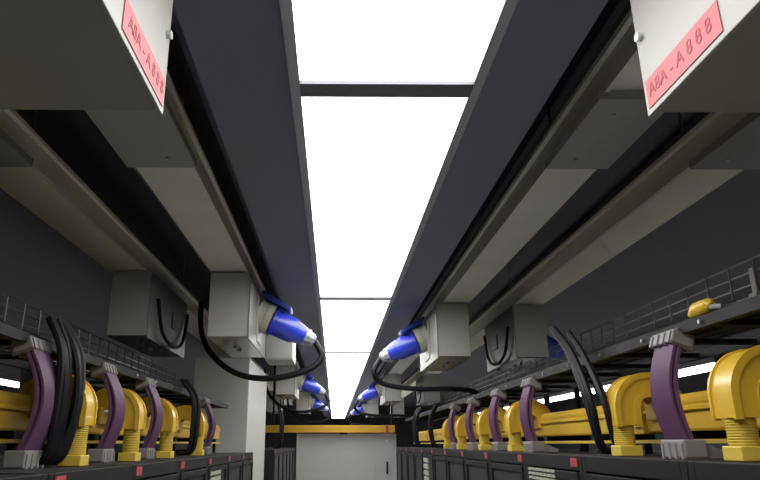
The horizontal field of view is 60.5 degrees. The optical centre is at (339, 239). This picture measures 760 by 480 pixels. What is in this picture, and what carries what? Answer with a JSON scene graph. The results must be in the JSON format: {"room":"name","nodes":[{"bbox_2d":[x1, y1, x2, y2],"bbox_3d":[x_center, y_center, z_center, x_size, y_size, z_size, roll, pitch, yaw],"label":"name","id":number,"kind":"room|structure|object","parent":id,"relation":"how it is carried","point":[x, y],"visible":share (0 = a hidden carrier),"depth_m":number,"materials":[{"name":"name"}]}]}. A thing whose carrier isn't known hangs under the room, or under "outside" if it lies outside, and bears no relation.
{"room":"server room","nodes":[
{"label":"server room","id":0,"kind":"room"},
{"bbox_2d":[194,358,266,479],"bbox_3d":[-0.974,2.493,5.640,0.450,2.740,1.430,0,-17,0],"label":"column","id":1,"kind":"structure","parent":0,"point":[242,425],"depth_m":5.31,"materials":[{"name":"white paint"}]},
{"bbox_2d":[198,301,324,381],"bbox_3d":[-0.541,0.569,3.834,0.890,0.536,0.256,-7,-19,22],"label":"plug","id":2,"kind":"object","parent":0,"point":[284,326],"visible":0.99,"depth_m":3.70,"materials":[{"name":"blue plastic"}]},
{"bbox_2d":[265,408,466,479],"bbox_3d":[-0.209,8.142,24.747,14.200,3.400,0.100,0,-17,0],"label":"wall","id":3,"kind":"structure","parent":0,"point":[403,429],"depth_m":25.04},
{"bbox_2d":[0,1,759,407],"bbox_3d":[-0.094,2.191,11.627,14.000,0.100,28.500,0,-17,0],"label":"ceiling","id":4,"kind":"structure","parent":0,"point":[40,268],"depth_m":4.90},
{"bbox_2d":[0,373,19,387],"bbox_3d":[-4.722,1.652,8.875,0.440,0.518,21.040,0,-17,0],"label":"strip light","id":5,"kind":"object","parent":4,"relation":"hanging from","point":[7,380],"visible":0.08,"depth_m":9.02,"materials":[{"name":"white plastic"}]},
{"bbox_2d":[0,109,292,404],"bbox_3d":[-1.131,1.163,7.329,0.232,0.511,16.300,0,-17,0],"label":"overhead busway","id":6,"kind":"object","parent":4,"relation":"hanging from","point":[32,173],"visible":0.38,"depth_m":2.53,"materials":[{"name":"beige metal"}]},
{"bbox_2d":[107,271,188,357],"bbox_3d":[-1.052,0.449,3.697,0.245,0.351,0.828,0,-17,0],"label":"box","id":7,"kind":"object","parent":6,"relation":"attached to","point":[146,316],"visible":1,"depth_m":3.35,"materials":[{"name":"paint"}]},
{"bbox_2d":[134,168,210,273],"bbox_3d":[-1.050,2.086,11.023,0.040,0.060,24.100,0,-17,0],"label":"trim","id":8,"kind":"structure","parent":4,"relation":"attached to","point":[136,170],"depth_m":3.80,"materials":[{"name":"paint"}]},
{"bbox_2d":[85,63,311,396],"bbox_3d":[-0.608,1.164,7.333,0.219,0.511,16.300,0,-17,0],"label":"overhead busway","id":9,"kind":"object","parent":4,"relation":"hanging from","point":[166,150],"visible":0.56,"depth_m":2.20,"materials":[{"name":"metal"}]},
{"bbox_2d":[0,0,172,114],"bbox_3d":[-0.497,-0.588,0.358,0.449,0.318,1.558,0,-17,0],"label":"box","id":10,"kind":"object","parent":9,"relation":"attached to","point":[55,54],"visible":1,"depth_m":0.93,"materials":[{"name":"paint"}]},
{"bbox_2d":[207,273,292,357],"bbox_3d":[-0.477,0.456,3.720,0.401,0.351,0.808,0,-17,0],"label":"box","id":11,"kind":"object","parent":9,"relation":"attached to","point":[239,318],"visible":0.95,"depth_m":3.37,"materials":[{"name":"paint"}]},
{"bbox_2d":[259,299,277,333],"bbox_3d":[-0.428,0.444,3.741,0.149,0.205,0.190,0,-17,0],"label":"socket","id":12,"kind":"object","parent":11,"relation":"attached to","point":[267,307],"depth_m":3.67,"materials":[{"name":"beige plastic"}]},
{"bbox_2d":[265,335,295,364],"bbox_3d":[-0.395,0.650,4.370,0.180,0.346,0.306,0,-17,0],"label":"junction box","id":13,"kind":"object","parent":9,"relation":"attached to","point":[278,351],"visible":0.58,"depth_m":4.20,"materials":[{"name":"paint"}]},
{"bbox_2d":[276,365,313,399],"bbox_3d":[-0.509,1.657,7.546,0.401,0.351,0.808,0,-17,0],"label":"box","id":14,"kind":"object","parent":9,"relation":"attached to","point":[289,388],"visible":0.71,"depth_m":7.20,"materials":[{"name":"paint"}]},
{"bbox_2d":[264,369,329,412],"bbox_3d":[-0.574,1.769,7.660,0.890,0.536,0.256,-7,-19,22],"label":"plug","id":15,"kind":"object","parent":14,"relation":"attached to","point":[309,385],"visible":0.87,"depth_m":7.52,"materials":[{"name":"blue plastic"}]},
{"bbox_2d":[296,391,320,413],"bbox_3d":[-0.541,2.854,11.363,0.401,0.351,0.808,0,-17,0],"label":"box","id":16,"kind":"object","parent":9,"relation":"attached to","point":[305,402],"visible":0.68,"depth_m":11.00,"materials":[{"name":"paint"}]},
{"bbox_2d":[287,399,330,423],"bbox_3d":[-0.606,2.967,11.476,0.890,0.536,0.256,-7,-19,22],"label":"plug","id":17,"kind":"object","parent":16,"relation":"attached to","point":[317,403],"visible":0.87,"depth_m":11.35,"materials":[{"name":"blue plastic"}]},
{"bbox_2d":[171,7,316,396],"bbox_3d":[-0.595,2.087,11.027,0.030,0.060,24.100,0,-17,0],"label":"trim","id":18,"kind":"structure","parent":4,"relation":"attached to","point":[174,19],"depth_m":2.75,"materials":[{"name":"paint"}]},
{"bbox_2d":[265,365,394,434],"bbox_3d":[-0.169,2.443,10.257,2.030,1.200,0.162,0,-17,0],"label":"duct","id":19,"kind":"object","parent":4,"relation":"hanging from","point":[342,429],"visible":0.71,"depth_m":10.04,"materials":[{"name":"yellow plastic"}]},
{"bbox_2d":[360,0,629,402],"bbox_3d":[0.785,2.090,11.037,0.030,0.060,24.100,0,-17,0],"label":"busbar trunking","id":20,"kind":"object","parent":4,"relation":"attached to","point":[612,10],"depth_m":2.75,"materials":[{"name":"paint"}]},
{"bbox_2d":[365,9,663,402],"bbox_3d":[0.710,1.167,7.343,0.198,0.511,16.300,0,-17,0],"label":"overhead busway","id":21,"kind":"object","parent":4,"relation":"hanging from","point":[607,112],"visible":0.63,"depth_m":2.06,"materials":[{"name":"metal"}]},
{"bbox_2d":[357,398,378,417],"bbox_3d":[0.540,3.343,12.921,0.396,0.351,0.858,0,-17,0],"label":"box","id":22,"kind":"object","parent":21,"relation":"attached to","point":[371,406],"visible":0.75,"depth_m":12.54,"materials":[{"name":"paint"}]},
{"bbox_2d":[368,374,400,404],"bbox_3d":[0.576,2.011,8.676,0.396,0.351,0.858,0,-17,0],"label":"box","id":23,"kind":"object","parent":21,"relation":"attached to","point":[388,396],"visible":0.8,"depth_m":8.31,"materials":[{"name":"paint"}]},
{"bbox_2d":[354,385,409,417],"bbox_3d":[0.596,2.168,8.691,0.818,0.451,0.215,3,-18,-10],"label":"plug","id":24,"kind":"object","parent":23,"relation":"attached to","point":[370,393],"visible":0.95,"depth_m":8.67,"materials":[{"name":"blue plastic"}]},
{"bbox_2d":[399,303,470,371],"bbox_3d":[0.611,0.694,4.478,0.396,0.351,0.858,0,-17,0],"label":"box","id":25,"kind":"object","parent":21,"relation":"attached to","point":[443,338],"visible":0.94,"depth_m":4.11,"materials":[{"name":"paint"}]},
{"bbox_2d":[412,324,427,352],"bbox_3d":[0.565,0.681,4.499,0.149,0.205,0.190,0,-17,0],"label":"socket","id":26,"kind":"object","parent":25,"relation":"attached to","point":[420,331],"depth_m":4.42,"materials":[{"name":"beige plastic"}]},
{"bbox_2d":[371,330,480,394],"bbox_3d":[0.631,0.851,4.492,0.818,0.451,0.215,3,-18,-10],"label":"plug","id":27,"kind":"object","parent":25,"relation":"attached to","point":[405,346],"visible":0.95,"depth_m":4.47,"materials":[{"name":"blue plastic"}]},
{"bbox_2d":[630,0,759,116],"bbox_3d":[0.760,-0.585,0.368,0.518,0.318,1.558,0,-17,0],"label":"box","id":28,"kind":"object","parent":21,"relation":"attached to","point":[695,55],"visible":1,"depth_m":0.97,"materials":[{"name":"paint"}]},
{"bbox_2d":[379,112,709,404],"bbox_3d":[1.480,2.092,11.043,0.040,0.060,24.100,0,-17,0],"label":"trim","id":29,"kind":"structure","parent":4,"relation":"attached to","point":[701,115],"depth_m":3.67,"materials":[{"name":"paint"}]},
{"bbox_2d":[549,389,573,401],"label":"strip light","id":30,"kind":"object","parent":4,"relation":"hanging from","point":[567,394],"depth_m":11.80,"materials":[{"name":"white plastic"}]},
{"bbox_2d":[401,112,759,397],"bbox_3d":[1.182,1.169,7.347,0.224,0.511,16.300,0,-17,0],"label":"overhead busway","id":31,"kind":"object","parent":4,"relation":"hanging from","point":[722,145],"visible":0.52,"depth_m":2.50,"materials":[{"name":"beige metal"}]},
{"bbox_2d":[415,375,439,405],"bbox_3d":[1.151,2.020,8.704,0.245,0.351,0.808,0,-17,0],"label":"box","id":32,"kind":"object","parent":31,"relation":"attached to","point":[422,398],"visible":0.88,"depth_m":8.35,"materials":[{"name":"paint"}]},
{"bbox_2d":[483,305,548,371],"bbox_3d":[1.186,0.703,4.506,0.245,0.351,0.808,0,-17,0],"label":"box","id":33,"kind":"object","parent":31,"relation":"attached to","point":[516,339],"visible":1,"depth_m":4.17,"materials":[{"name":"paint"}]},
{"bbox_2d":[547,335,602,394],"bbox_3d":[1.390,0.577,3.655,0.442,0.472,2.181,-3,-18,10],"label":"plug","id":34,"kind":"object","parent":33,"relation":"attached to","point":[551,341],"visible":0.16,"depth_m":4.58,"materials":[{"name":"blue plastic"}]},
{"bbox_2d":[602,379,616,390],"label":"strip light","id":35,"kind":"object","parent":4,"relation":"hanging from","point":[606,384],"depth_m":9.61,"materials":[{"name":"white plastic"}]},
{"bbox_2d":[478,362,714,413],"bbox_3d":[4.168,1.917,8.866,0.400,0.006,21.000,0,-17,0],"label":"diffuser","id":36,"kind":"object","parent":35,"relation":"attached to","point":[698,367],"depth_m":8.18,"materials":[{"name":"white"}]},
{"bbox_2d":[678,357,714,376],"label":"strip light","id":37,"kind":"object","parent":4,"relation":"hanging from","point":[698,366],"depth_m":7.42,"materials":[{"name":"white plastic"}]},
{"bbox_2d":[173,0,607,416],"bbox_3d":[0.025,2.465,10.913,0.930,0.030,24.100,0,-17,0],"label":"ceiling panel","id":38,"kind":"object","parent":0,"point":[236,47],"depth_m":1.92,"materials":[{"name":"paint"}]},
{"bbox_2d":[328,391,355,400],"bbox_3d":[0.026,2.791,11.759,0.464,0.086,2.370,0,-17,0],"label":"ceiling light","id":39,"kind":"object","parent":38,"relation":"attached to","point":[333,396],"visible":0.71,"depth_m":11.83,"materials":[{"name":"grey plastic"}]},
{"bbox_2d":[326,377,361,391],"bbox_3d":[0.045,2.082,9.498,0.464,0.086,2.370,0,-17,0],"label":"ceiling light","id":40,"kind":"object","parent":38,"relation":"attached to","point":[333,384],"visible":0.76,"depth_m":9.44,"materials":[{"name":"grey plastic"}]},
{"bbox_2d":[324,352,371,377],"bbox_3d":[0.064,1.372,7.237,0.464,0.086,2.370,0,-17,0],"label":"ceiling light","id":41,"kind":"object","parent":38,"relation":"attached to","point":[337,365],"visible":0.73,"depth_m":7.07,"materials":[{"name":"grey plastic"}]},
{"bbox_2d":[316,298,394,352],"bbox_3d":[0.083,0.663,4.976,0.464,0.086,2.370,0,-17,0],"label":"ceiling light","id":42,"kind":"object","parent":38,"relation":"attached to","point":[346,325],"visible":0.69,"depth_m":4.62,"materials":[{"name":"grey plastic"}]},
{"bbox_2d":[290,88,481,298],"bbox_3d":[0.102,-0.046,2.714,0.464,0.086,2.370,0,-17,0],"label":"ceiling light","id":43,"kind":"object","parent":38,"relation":"attached to","point":[374,165],"visible":0.76,"depth_m":2.07,"materials":[{"name":"grey plastic"}]},
{"bbox_2d":[279,0,517,90],"bbox_3d":[0.121,-0.756,0.453,0.464,0.086,2.370,0,-17,0],"label":"ceiling light","id":44,"kind":"object","parent":38,"relation":"attached to","point":[331,45],"visible":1,"depth_m":1.40,"materials":[{"name":"grey plastic"}]},
{"bbox_2d":[522,371,728,450],"bbox_3d":[6.955,3.878,11.157,0.100,3.400,28.500,0,-17,0],"label":"wall","id":45,"kind":"structure","parent":0,"point":[698,382],"depth_m":14.09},
{"bbox_3d":[-0.094,5.531,10.579,14.000,0.100,28.500,0,-17,0],"label":"floor","id":46,"kind":"structure","parent":0,"visible":0},
{"bbox_2d":[0,473,47,479],"bbox_3d":[-1.144,1.360,0.793,1.110,2.000,0.606,0,-17,0],"label":"rack","id":47,"kind":"object","parent":46,"relation":"on","point":[32,476],"visible":1,"depth_m":1.30,"materials":[{"name":"black metal"}]},
{"bbox_2d":[0,292,178,390],"bbox_3d":[-1.419,0.616,2.730,0.407,0.579,4.600,0,-17,0],"label":"basket tray","id":48,"kind":"object","parent":47,"relation":"on","point":[4,348],"visible":0.26,"depth_m":3.18,"materials":[{"name":"grey metal"}]},
{"bbox_2d":[0,390,220,455],"bbox_3d":[-0.983,0.767,2.581,0.236,0.201,4.800,0,-17,0],"label":"duct","id":49,"kind":"object","parent":47,"relation":"on","point":[15,408],"visible":0.16,"depth_m":1.80,"materials":[{"name":"yellow plastic"}]},
{"bbox_2d":[19,374,97,465],"bbox_3d":[-0.831,0.520,1.895,0.210,0.263,0.120,0,-17,0],"label":"downspout","id":50,"kind":"object","parent":49,"relation":"attached to","point":[76,456],"visible":0.44,"depth_m":1.87,"materials":[{"name":"yellow plastic"}]},
{"bbox_2d":[19,374,97,426],"bbox_3d":[-0.831,0.468,1.911,0.210,0.155,0.090,0,-17,0],"label":"hood","id":51,"kind":"object","parent":50,"relation":"attached to","point":[88,415],"depth_m":1.88,"materials":[{"name":"yellow plastic"}]},
{"bbox_2d":[95,388,145,461],"bbox_3d":[-0.835,0.678,2.400,0.210,0.263,0.120,0,-17,0],"label":"downspout","id":52,"kind":"object","parent":49,"relation":"attached to","point":[134,422],"visible":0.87,"depth_m":2.37,"materials":[{"name":"yellow plastic"}]},
{"bbox_2d":[95,388,145,430],"bbox_3d":[-0.835,0.627,2.417,0.210,0.155,0.090,0,-17,0],"label":"hood","id":53,"kind":"object","parent":52,"relation":"attached to","point":[135,409],"depth_m":2.38,"materials":[{"name":"yellow plastic"}]},
{"bbox_2d":[142,397,177,457],"bbox_3d":[-0.839,0.834,2.897,0.210,0.263,0.120,0,-17,0],"label":"downspout","id":54,"kind":"object","parent":49,"relation":"attached to","point":[170,417],"visible":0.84,"depth_m":2.87,"materials":[{"name":"yellow plastic"}]},
{"bbox_2d":[142,397,177,432],"bbox_3d":[-0.839,0.782,2.913,0.210,0.155,0.090,0,-17,0],"label":"hood","id":55,"kind":"object","parent":54,"relation":"attached to","point":[170,417],"depth_m":2.88,"materials":[{"name":"yellow plastic"}]},
{"bbox_2d":[175,405,206,455],"bbox_3d":[-0.845,1.044,3.564,0.210,0.263,0.120,0,-17,0],"label":"downspout","id":56,"kind":"object","parent":49,"relation":"attached to","point":[184,411],"visible":0.54,"depth_m":3.54,"materials":[{"name":"yellow plastic"}]},
{"bbox_2d":[175,405,206,434],"bbox_3d":[-0.845,0.992,3.581,0.210,0.155,0.090,0,-17,0],"label":"hood","id":57,"kind":"object","parent":56,"relation":"attached to","point":[184,411],"depth_m":3.55,"materials":[{"name":"yellow plastic"}]},
{"bbox_2d":[0,322,227,445],"bbox_3d":[-0.987,0.734,2.709,0.316,0.342,4.625,0,-17,0],"label":"ladder","id":58,"kind":"object","parent":47,"relation":"on","point":[6,331],"visible":0.56,"depth_m":2.51,"materials":[{"name":"grey metal"}]},
{"bbox_2d":[0,320,219,401],"bbox_3d":[-0.938,0.559,2.751,0.143,0.025,4.401,0,-17,0],"label":"cables","id":59,"kind":"object","parent":58,"relation":"on","point":[1,337],"visible":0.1,"depth_m":2.56,"materials":[{"name":"black rubber"}]},
{"bbox_2d":[0,465,132,479],"bbox_3d":[-1.149,1.542,1.375,1.110,2.000,0.606,0,-17,0],"label":"rack","id":60,"kind":"object","parent":46,"relation":"on","point":[90,472],"visible":0.83,"depth_m":1.65,"materials":[{"name":"grey metal"}]},
{"bbox_2d":[0,336,55,469],"bbox_3d":[-0.832,0.427,1.725,0.141,0.340,0.115,0,-17,0],"label":"cable bundle","id":61,"kind":"object","parent":60,"relation":"on","point":[27,455],"visible":0.91,"depth_m":1.70,"materials":[{"name":"purple plastic"},{"name":"grey plastic"}]},
{"bbox_2d":[39,315,85,465],"bbox_3d":[-0.786,0.419,1.817,0.120,0.404,0.147,0,-17,0],"label":"cable bundle","id":62,"kind":"object","parent":60,"relation":"on","point":[63,425],"visible":0.88,"depth_m":1.79,"materials":[{"name":"black rubber"}]},
{"bbox_2d":[0,369,188,455],"bbox_3d":[-2.380,3.704,9.299,0.040,2.620,24.000,0,-17,0],"label":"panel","id":63,"kind":"object","parent":46,"relation":"on","point":[26,375],"visible":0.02,"depth_m":4.87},
{"bbox_2d":[56,460,178,479],"bbox_3d":[-1.154,1.725,1.957,1.110,2.000,0.606,0,-17,0],"label":"rack","id":64,"kind":"object","parent":46,"relation":"on","point":[142,469],"visible":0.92,"depth_m":2.23,"materials":[{"name":"black metal"}]},
{"bbox_2d":[85,362,124,462],"bbox_3d":[-0.836,0.600,2.278,0.141,0.340,0.115,0,-17,0],"label":"cable bundle","id":65,"kind":"object","parent":64,"relation":"on","point":[104,452],"visible":0.96,"depth_m":2.25,"materials":[{"name":"purple plastic"},{"name":"grey plastic"}]},
{"bbox_2d":[114,457,207,479],"bbox_3d":[-1.159,1.908,2.539,1.110,2.000,0.606,0,-17,0],"label":"rack","id":66,"kind":"object","parent":46,"relation":"on","point":[189,468],"visible":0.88,"depth_m":2.81,"materials":[{"name":"black metal"}]},
{"bbox_2d":[135,377,162,458],"bbox_3d":[-0.841,0.762,2.793,0.141,0.340,0.115,0,-17,0],"label":"cable bundle","id":67,"kind":"object","parent":66,"relation":"on","point":[147,451],"visible":0.92,"depth_m":2.77,"materials":[{"name":"purple plastic"},{"name":"grey plastic"}]},
{"bbox_2d":[115,455,227,479],"bbox_3d":[-1.164,2.090,3.121,1.110,2.000,0.606,0,-17,0],"label":"rack","id":68,"kind":"object","parent":46,"relation":"on","point":[216,464],"visible":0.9,"depth_m":3.38,"materials":[{"name":"grey metal"}]},
{"bbox_2d":[176,378,200,455],"bbox_3d":[-0.801,0.936,3.449,0.118,0.394,0.072,0,-17,0],"label":"cable bundle","id":69,"kind":"object","parent":68,"relation":"on","point":[195,399],"visible":1,"depth_m":3.43,"materials":[{"name":"black rubber"}]},
{"bbox_2d":[115,453,241,479],"bbox_3d":[-1.169,2.273,3.703,1.110,2.000,0.606,0,-17,0],"label":"rack","id":70,"kind":"object","parent":46,"relation":"on","point":[234,461],"visible":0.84,"depth_m":3.96,"materials":[{"name":"grey metal"}]},
{"bbox_2d":[201,398,215,453],"bbox_3d":[-0.851,1.157,4.053,0.141,0.340,0.115,0,-17,0],"label":"cable bundle","id":71,"kind":"object","parent":70,"relation":"on","point":[206,403],"visible":0.8,"depth_m":4.02,"materials":[{"name":"purple plastic"}]},
{"bbox_2d":[115,452,252,479],"bbox_3d":[-1.174,2.455,4.285,1.110,2.000,0.606,0,-17,0],"label":"rack","id":72,"kind":"object","parent":46,"relation":"on","point":[247,458],"visible":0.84,"depth_m":4.53,"materials":[{"name":"grey metal"}]},
{"bbox_2d":[176,449,278,479],"bbox_3d":[-1.193,3.169,6.566,1.110,2.005,0.606,0,-17,0],"label":"rack","id":73,"kind":"object","parent":46,"relation":"on","point":[271,456],"visible":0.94,"depth_m":6.56,"materials":[{"name":"grey metal"}]},
{"bbox_2d":[296,434,396,479],"bbox_3d":[0.100,4.087,9.844,1.550,2.215,0.090,0,-17,0],"label":"door","id":74,"kind":"structure","parent":46,"relation":"on","point":[318,456],"depth_m":10.07,"materials":[{"name":"grey paint"}]},
{"bbox_2d":[407,447,414,479],"bbox_3d":[1.221,3.016,6.115,1.110,2.026,0.616,0,-17,0],"label":"rack","id":75,"kind":"object","parent":46,"relation":"on","point":[410,450],"visible":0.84,"depth_m":6.42,"materials":[{"name":"grey metal"}]},
{"bbox_2d":[412,407,425,446],"bbox_3d":[0.761,1.830,6.357,0.118,0.378,0.174,4,-18,-11],"label":"cable bundle","id":76,"kind":"object","parent":75,"relation":"on","point":[415,432],"visible":1,"depth_m":6.31,"materials":[{"name":"black rubber"}]},
{"bbox_2d":[414,448,423,479],"bbox_3d":[1.226,2.831,5.524,1.110,2.026,0.616,0,-17,0],"label":"rack","id":77,"kind":"object","parent":46,"relation":"on","point":[418,452],"visible":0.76,"depth_m":5.80,"materials":[{"name":"grey metal"}]},
{"bbox_2d":[401,447,443,479],"bbox_3d":[1.216,3.202,6.707,1.110,2.026,0.616,0,-17,0],"label":"rack","id":78,"kind":"object","parent":46,"relation":"on","point":[403,449],"visible":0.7,"depth_m":6.97,"materials":[{"name":"black metal"}]},
{"bbox_2d":[433,449,447,479],"bbox_3d":[1.236,2.459,4.341,1.110,2.026,0.616,0,-17,0],"label":"rack","id":79,"kind":"object","parent":46,"relation":"on","point":[440,455],"visible":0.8,"depth_m":4.61,"materials":[{"name":"black metal"}]},
{"bbox_2d":[448,403,460,448],"bbox_3d":[0.836,1.317,4.604,0.127,0.314,0.115,0,-17,0],"label":"cable bundle","id":80,"kind":"object","parent":79,"relation":"on","point":[454,407],"visible":0.9,"depth_m":4.58,"materials":[{"name":"purple plastic"}]},
{"bbox_2d":[423,448,558,479],"bbox_3d":[1.231,2.645,4.933,1.110,2.026,0.616,0,-17,0],"label":"rack","id":81,"kind":"object","parent":46,"relation":"on","point":[428,459],"visible":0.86,"depth_m":5.18,"materials":[{"name":"grey metal"}]},
{"bbox_2d":[428,405,442,447],"bbox_3d":[0.779,1.533,5.343,0.119,0.338,0.101,0,-17,0],"label":"cable bundle","id":82,"kind":"object","parent":81,"relation":"on","point":[431,416],"visible":1,"depth_m":5.32,"materials":[{"name":"black rubber"}]},
{"bbox_2d":[447,449,597,479],"bbox_3d":[1.241,2.274,3.749,1.110,2.026,0.616,0,-17,0],"label":"rack","id":83,"kind":"object","parent":46,"relation":"on","point":[455,457],"visible":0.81,"depth_m":4.04,"materials":[{"name":"black metal"}]},
{"bbox_2d":[465,397,479,449],"bbox_3d":[0.841,1.128,4.003,0.127,0.314,0.115,0,-17,0],"label":"cable bundle","id":84,"kind":"object","parent":83,"relation":"on","point":[472,402],"visible":0.98,"depth_m":3.98,"materials":[{"name":"purple plastic"}]},
{"bbox_2d":[465,450,660,479],"bbox_3d":[1.246,2.088,3.158,1.110,2.026,0.616,0,-17,0],"label":"rack","id":85,"kind":"object","parent":46,"relation":"on","point":[477,462],"visible":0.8,"depth_m":3.42,"materials":[{"name":"grey metal"}]},
{"bbox_2d":[489,388,508,450],"bbox_3d":[0.847,0.934,3.382,0.127,0.314,0.115,0,-17,0],"label":"cable bundle","id":86,"kind":"object","parent":85,"relation":"on","point":[497,395],"visible":0.94,"depth_m":3.35,"materials":[{"name":"purple plastic"}]},
{"bbox_2d":[489,451,661,479],"bbox_3d":[1.251,1.903,2.566,1.110,2.026,0.616,0,-17,0],"label":"rack","id":87,"kind":"object","parent":46,"relation":"on","point":[503,465],"visible":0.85,"depth_m":2.80,"materials":[{"name":"black metal"}]},
{"bbox_2d":[519,377,557,452],"bbox_3d":[0.851,0.754,2.810,0.127,0.314,0.115,0,-17,0],"label":"cable bundle","id":88,"kind":"object","parent":87,"relation":"on","point":[530,385],"visible":0.98,"depth_m":2.78,"materials":[{"name":"purple plastic"}]},
{"bbox_2d":[525,453,661,479],"bbox_3d":[1.256,1.717,1.975,1.110,2.026,0.616,0,-17,0],"label":"rack","id":89,"kind":"object","parent":46,"relation":"on","point":[539,466],"visible":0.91,"depth_m":2.24,"materials":[{"name":"grey metal"}]},
{"bbox_2d":[549,326,611,454],"bbox_3d":[0.825,0.496,2.242,0.104,0.461,0.394,0,-17,0],"label":"cable bundle","id":90,"kind":"object","parent":89,"relation":"on","point":[585,390],"visible":0.94,"depth_m":2.08,"materials":[{"name":"black rubber"}]},
{"bbox_2d":[582,456,739,479],"bbox_3d":[1.261,1.531,1.383,1.110,2.026,0.616,0,-17,0],"label":"rack","id":91,"kind":"object","parent":46,"relation":"on","point":[594,467],"visible":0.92,"depth_m":1.64,"materials":[{"name":"black metal"}]},
{"bbox_2d":[566,330,614,444],"bbox_3d":[0.835,0.479,2.123,0.103,0.420,0.344,0,-17,0],"label":"cable bundle","id":92,"kind":"object","parent":91,"relation":"on","point":[594,376],"visible":0.73,"depth_m":2.01,"materials":[{"name":"black rubber"}]},
{"bbox_2d":[649,328,723,459],"bbox_3d":[0.861,0.383,1.627,0.127,0.314,0.115,0,-17,0],"label":"cable bundle","id":93,"kind":"object","parent":91,"relation":"on","point":[679,442],"visible":0.98,"depth_m":1.60,"materials":[{"name":"purple"}]},
{"bbox_2d":[687,461,759,479],"bbox_3d":[1.266,1.346,0.792,1.110,2.026,0.616,0,-17,0],"label":"rack","id":94,"kind":"object","parent":46,"relation":"on","point":[698,470],"visible":1,"depth_m":1.26,"materials":[{"name":"black metal"}]},
{"bbox_2d":[405,295,759,450],"bbox_3d":[0.986,1.168,4.212,0.342,0.360,7.720,0,-17,0],"label":"cable tray","id":95,"kind":"object","parent":94,"relation":"on","point":[727,316],"depth_m":2.08,"materials":[{"name":"black paint"}]},
{"bbox_2d":[412,294,759,416],"bbox_3d":[0.964,1.022,4.247,0.212,0.025,7.500,0,-17,0],"label":"cables","id":96,"kind":"object","parent":95,"relation":"on","point":[713,332],"visible":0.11,"depth_m":1.84,"materials":[{"name":"black rubber"}]},
{"bbox_2d":[414,390,759,453],"bbox_3d":[1.027,1.224,4.079,0.236,0.175,7.900,0,-17,0],"label":"duct","id":97,"kind":"object","parent":94,"relation":"on","point":[569,426],"visible":0.3,"depth_m":2.36,"materials":[{"name":"yellow plastic"}]},
{"bbox_2d":[442,416,459,448],"bbox_3d":[0.881,1.448,4.898,0.210,0.237,0.120,0,-17,0],"label":"downspout","id":98,"kind":"object","parent":97,"relation":"attached to","point":[445,432],"visible":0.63,"depth_m":4.86,"materials":[{"name":"yellow plastic"}]},
{"bbox_2d":[442,416,459,436],"bbox_3d":[0.881,1.409,4.911,0.210,0.155,0.090,0,-17,0],"label":"hood","id":99,"kind":"object","parent":98,"relation":"attached to","point":[445,432],"depth_m":4.87,"materials":[{"name":"yellow plastic"}]},
{"bbox_2d":[455,412,478,448],"bbox_3d":[0.885,1.284,4.373,0.210,0.237,0.120,0,-17,0],"label":"downspout","id":100,"kind":"object","parent":97,"relation":"attached to","point":[460,430],"visible":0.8,"depth_m":4.34,"materials":[{"name":"yellow plastic"}]},
{"bbox_2d":[455,412,478,436],"bbox_3d":[0.885,1.245,4.386,0.210,0.155,0.090,0,-17,0],"label":"hood","id":101,"kind":"object","parent":100,"relation":"attached to","point":[460,430],"depth_m":4.35,"materials":[{"name":"yellow plastic"}]},
{"bbox_2d":[476,407,506,449],"bbox_3d":[0.891,1.077,3.715,0.210,0.237,0.120,0,-17,0],"label":"downspout","id":102,"kind":"object","parent":97,"relation":"attached to","point":[482,422],"visible":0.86,"depth_m":3.69,"materials":[{"name":"yellow plastic"}]},
{"bbox_2d":[476,407,506,434],"bbox_3d":[0.891,1.038,3.728,0.210,0.155,0.090,0,-17,0],"label":"hood","id":103,"kind":"object","parent":102,"relation":"attached to","point":[482,422],"depth_m":3.69,"materials":[{"name":"yellow plastic"}]},
{"bbox_2d":[504,399,550,451],"bbox_3d":[0.896,0.880,3.086,0.210,0.237,0.120,0,-17,0],"label":"downspout","id":104,"kind":"object","parent":97,"relation":"attached to","point":[512,423],"visible":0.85,"depth_m":3.06,"materials":[{"name":"yellow plastic"}]},
{"bbox_2d":[504,399,550,432],"bbox_3d":[0.896,0.840,3.098,0.210,0.155,0.090,0,-17,0],"label":"hood","id":105,"kind":"object","parent":104,"relation":"attached to","point":[512,423],"depth_m":3.06,"materials":[{"name":"yellow plastic"}]},
{"bbox_2d":[603,372,681,455],"bbox_3d":[0.906,0.517,1.931,0.210,0.237,0.120,0,-17,0],"label":"downspout","id":106,"kind":"object","parent":97,"relation":"attached to","point":[625,395],"visible":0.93,"depth_m":1.90,"materials":[{"name":"yellow plastic"}]},
{"bbox_2d":[603,372,681,426],"bbox_3d":[0.906,0.478,1.943,0.210,0.155,0.090,0,-17,0],"label":"hood","id":107,"kind":"object","parent":106,"relation":"attached to","point":[625,395],"depth_m":1.91,"materials":[{"name":"yellow plastic"}]},
{"bbox_2d":[707,345,759,461],"bbox_3d":[0.911,0.344,1.378,0.210,0.237,0.120,0,-17,0],"label":"downspout","id":108,"kind":"object","parent":97,"relation":"attached to","point":[733,385],"visible":1,"depth_m":1.35,"materials":[{"name":"yellow plastic"}]},
{"bbox_2d":[707,345,759,420],"bbox_3d":[0.911,0.305,1.390,0.210,0.155,0.090,0,-17,0],"label":"hood","id":109,"kind":"object","parent":108,"relation":"attached to","point":[733,385],"depth_m":1.36,"materials":[{"name":"yellow plastic"}]},
{"bbox_2d":[445,254,759,446],"bbox_3d":[1.521,1.061,4.292,0.407,0.613,7.600,0,-17,0],"label":"basket tray","id":110,"kind":"object","parent":94,"relation":"on","point":[546,397],"visible":0.32,"depth_m":3.02,"materials":[{"name":"grey metal"}]},
{"bbox_2d":[748,267,759,297],"bbox_3d":[1.334,0.147,2.093,0.024,0.118,0.044,0,-17,0],"label":"clip","id":111,"kind":"object","parent":110,"relation":"attached to","point":[755,291],"visible":0.54,"depth_m":2.09,"materials":[{"name":"grey plastic"}]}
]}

